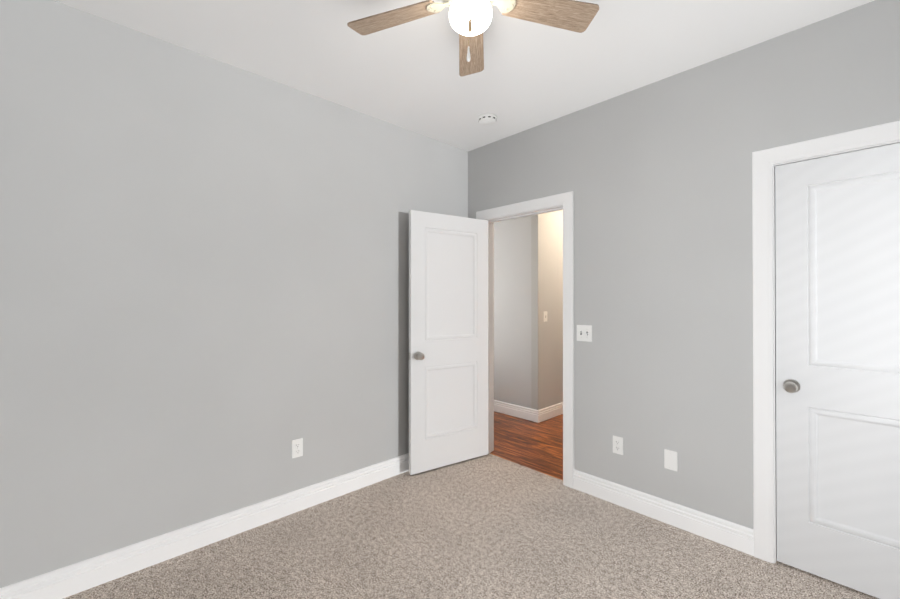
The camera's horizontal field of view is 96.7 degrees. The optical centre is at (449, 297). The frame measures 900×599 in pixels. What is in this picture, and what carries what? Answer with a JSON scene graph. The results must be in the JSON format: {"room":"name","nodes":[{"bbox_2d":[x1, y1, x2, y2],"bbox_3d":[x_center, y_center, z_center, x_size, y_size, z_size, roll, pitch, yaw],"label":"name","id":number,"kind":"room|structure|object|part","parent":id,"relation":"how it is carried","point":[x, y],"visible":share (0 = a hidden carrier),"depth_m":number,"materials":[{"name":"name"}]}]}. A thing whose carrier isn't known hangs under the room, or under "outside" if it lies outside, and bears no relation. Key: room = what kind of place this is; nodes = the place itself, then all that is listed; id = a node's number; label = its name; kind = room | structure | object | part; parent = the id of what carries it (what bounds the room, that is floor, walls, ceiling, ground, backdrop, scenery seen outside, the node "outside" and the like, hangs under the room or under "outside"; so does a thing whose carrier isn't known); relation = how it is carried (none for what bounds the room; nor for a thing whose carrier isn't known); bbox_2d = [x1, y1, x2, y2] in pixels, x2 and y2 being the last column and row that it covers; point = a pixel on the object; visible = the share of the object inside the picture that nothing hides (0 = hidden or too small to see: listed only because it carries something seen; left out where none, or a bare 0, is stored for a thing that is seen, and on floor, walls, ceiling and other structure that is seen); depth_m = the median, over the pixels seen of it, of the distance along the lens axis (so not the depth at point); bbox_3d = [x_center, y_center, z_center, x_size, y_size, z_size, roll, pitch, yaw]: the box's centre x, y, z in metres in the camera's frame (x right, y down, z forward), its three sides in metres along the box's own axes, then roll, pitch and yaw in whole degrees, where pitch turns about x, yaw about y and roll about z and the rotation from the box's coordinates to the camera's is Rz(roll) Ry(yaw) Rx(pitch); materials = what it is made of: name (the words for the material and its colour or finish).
{"room":"empty bedroom","nodes":[
{"label":"empty bedroom","id":0,"kind":"room"},
{"bbox_2d":[0,0,467,587],"bbox_3d":[-1.014,0.013,2.611,3.365,2.700,0.115,0,0,-43],"label":"wall","id":1,"kind":"structure","parent":0,"point":[204,286],"depth_m":2.13,"materials":[{"name":"grey paint"}]},
{"bbox_2d":[0,453,408,598],"bbox_3d":[-1.006,1.296,2.513,3.250,0.134,0.030,0,0,-43],"label":"baseboard","id":2,"kind":"structure","parent":1,"relation":"attached to","point":[69,580],"depth_m":2.14,"materials":[{"name":"white paint"}]},
{"bbox_2d":[292,438,302,457],"bbox_3d":[-0.974,0.963,2.560,0.070,0.114,0.008,0,0,-43],"label":"outlet","id":3,"kind":"object","parent":1,"relation":"attached to","point":[297,447],"visible":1,"depth_m":2.56,"materials":[{"name":"white plastic"}]},
{"bbox_2d":[54,0,874,151],"bbox_3d":[0.085,-1.393,1.376,3.480,0.100,3.430,0,0,-43],"label":"ceiling","id":4,"kind":"structure","parent":0,"point":[407,76],"depth_m":2.15,"materials":[{"name":"white paint"}]},
{"bbox_2d":[347,0,598,75],"bbox_3d":[0.073,-1.101,1.526,1.028,0.481,1.039,0,0,-43],"label":"ceiling fan","id":5,"kind":"object","parent":4,"relation":"attached to","point":[470,20],"visible":1,"depth_m":1.64,"materials":[{"name":"brown wood"}]},
{"bbox_3d":[-0.206,-1.169,1.664,0.455,0.035,0.128,0,0,22],"label":"blade","id":6,"kind":"part","parent":5,"relation":"part of","materials":[{"name":"brown wood"}]},
{"bbox_3d":[0.080,-1.091,1.551,0.168,0.114,0.168,0,0,-43],"label":"globe","id":7,"kind":"part","parent":5,"relation":"part of"},
{"bbox_3d":[0.098,-1.168,1.859,0.128,0.035,0.455,0,0,4],"label":"blade","id":8,"kind":"part","parent":5,"relation":"part of","materials":[{"name":"brown wood"}]},
{"bbox_3d":[0.377,-1.169,1.629,0.455,0.035,0.128,0,0,-14],"label":"blade","id":9,"kind":"part","parent":5,"relation":"part of","materials":[{"name":"brown wood"}]},
{"bbox_2d":[478,113,496,125],"bbox_3d":[0.278,-1.313,2.967,0.144,0.043,0.144,0,0,-43],"label":"smoke detector","id":10,"kind":"object","parent":4,"relation":"attached to","point":[486,119],"visible":1,"depth_m":2.93,"materials":[{"name":"white plastic"}]},
{"bbox_2d":[63,453,878,598],"bbox_3d":[0.101,1.383,1.378,3.295,0.050,3.200,0,0,-43],"label":"floor carpet","id":11,"kind":"object","parent":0,"point":[489,526],"visible":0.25,"depth_m":2.11,"materials":[{"name":"beige carpet"}]},
{"bbox_2d":[489,411,562,479],"bbox_3d":[2.002,1.399,4.352,3.555,0.046,6.700,0,0,-43],"label":"floor","id":12,"kind":"structure","parent":0,"point":[536,446],"depth_m":3.79,"materials":[{"name":"brown wood"}]},
{"bbox_2d":[494,210,562,409],"bbox_3d":[0.981,0.030,6.215,2.480,2.700,2.600,0,0,-43],"label":"wall","id":13,"kind":"structure","parent":0,"point":[512,311],"depth_m":4.64,"materials":[{"name":"grey paint"}]},
{"bbox_2d":[494,400,539,422],"bbox_3d":[0.109,1.309,5.304,0.015,0.134,2.514,0,0,-43],"label":"baseboard","id":14,"kind":"structure","parent":13,"relation":"attached to","point":[518,411],"depth_m":4.59,"materials":[{"name":"white paint"}]},
{"bbox_2d":[531,214,538,409],"bbox_3d":[0.943,0.022,4.448,0.008,2.700,0.088,0,0,-43],"label":"wall","id":15,"kind":"structure","parent":13,"relation":"attached to","point":[534,323],"depth_m":4.45,"materials":[{"name":"paint"}]},
{"bbox_2d":[544,311,546,321],"bbox_3d":[1.081,0.212,4.505,0.070,0.114,0.020,0,0,-43],"label":"light switch","id":16,"kind":"object","parent":13,"relation":"attached to","point":[545,316],"visible":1,"depth_m":4.50,"materials":[{"name":"white plastic"}]},
{"bbox_2d":[540,402,562,421],"bbox_3d":[1.847,1.309,5.229,2.372,0.134,0.015,0,0,-43],"label":"baseboard","id":17,"kind":"structure","parent":13,"relation":"attached to","point":[540,415],"depth_m":4.56,"materials":[{"name":"white paint"}]},
{"bbox_2d":[468,0,899,528],"bbox_3d":[1.345,0.013,2.485,0.115,2.700,3.315,0,0,-43],"label":"wall","id":18,"kind":"structure","parent":0,"point":[656,177],"depth_m":2.37,"materials":[{"name":"grey paint"}]},
{"bbox_2d":[476,191,573,487],"bbox_3d":[0.609,0.301,3.260,0.153,2.130,0.945,0,0,-43],"label":"door frame","id":19,"kind":"structure","parent":18,"relation":"attached to","point":[566,200],"depth_m":2.92,"materials":[{"name":"white paint"}]},
{"bbox_2d":[409,210,487,474],"bbox_3d":[0.011,0.342,3.283,0.769,2.025,0.167,0,0,-33],"label":"entry door","id":20,"kind":"structure","parent":19,"relation":"in","point":[448,339],"depth_m":3.25,"materials":[{"name":"white paint"}]},
{"bbox_2d":[577,325,591,341],"bbox_3d":[0.940,0.250,2.814,0.020,0.114,0.116,0,0,-43],"label":"light switch","id":21,"kind":"object","parent":18,"relation":"attached to","point":[584,332],"visible":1,"depth_m":2.81,"materials":[{"name":"white plastic"}]},
{"bbox_2d":[613,435,622,454],"bbox_3d":[1.107,0.975,2.643,0.008,0.114,0.070,0,0,-43],"label":"outlet","id":22,"kind":"object","parent":18,"relation":"attached to","point":[617,445],"visible":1,"depth_m":2.64,"materials":[{"name":"white plastic"}]},
{"bbox_2d":[573,469,753,555],"bbox_3d":[1.245,1.296,2.491,0.014,0.134,1.040,0,0,-43],"label":"baseboard","id":23,"kind":"structure","parent":18,"relation":"attached to","point":[738,537],"depth_m":2.40,"materials":[{"name":"white paint"}]},
{"bbox_2d":[664,449,677,470],"bbox_3d":[1.328,0.978,2.410,0.007,0.116,0.072,0,0,-43],"label":"outlet","id":24,"kind":"object","parent":18,"relation":"attached to","point":[670,460],"visible":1,"depth_m":2.41,"materials":[{"name":"white plastic"}]},
{"bbox_2d":[752,120,899,562],"bbox_3d":[1.976,0.330,1.819,0.115,2.060,0.808,0,0,-43],"label":"door frame","id":25,"kind":"structure","parent":18,"relation":"attached to","point":[775,516],"depth_m":2.06,"materials":[{"name":"white paint"}]},
{"bbox_2d":[775,143,899,598],"bbox_3d":[1.949,0.335,1.794,0.167,2.025,0.763,0,0,-43],"label":"closet door","id":26,"kind":"structure","parent":18,"relation":"in","point":[837,235],"depth_m":1.89,"materials":[{"name":"white paint"}]}
]}

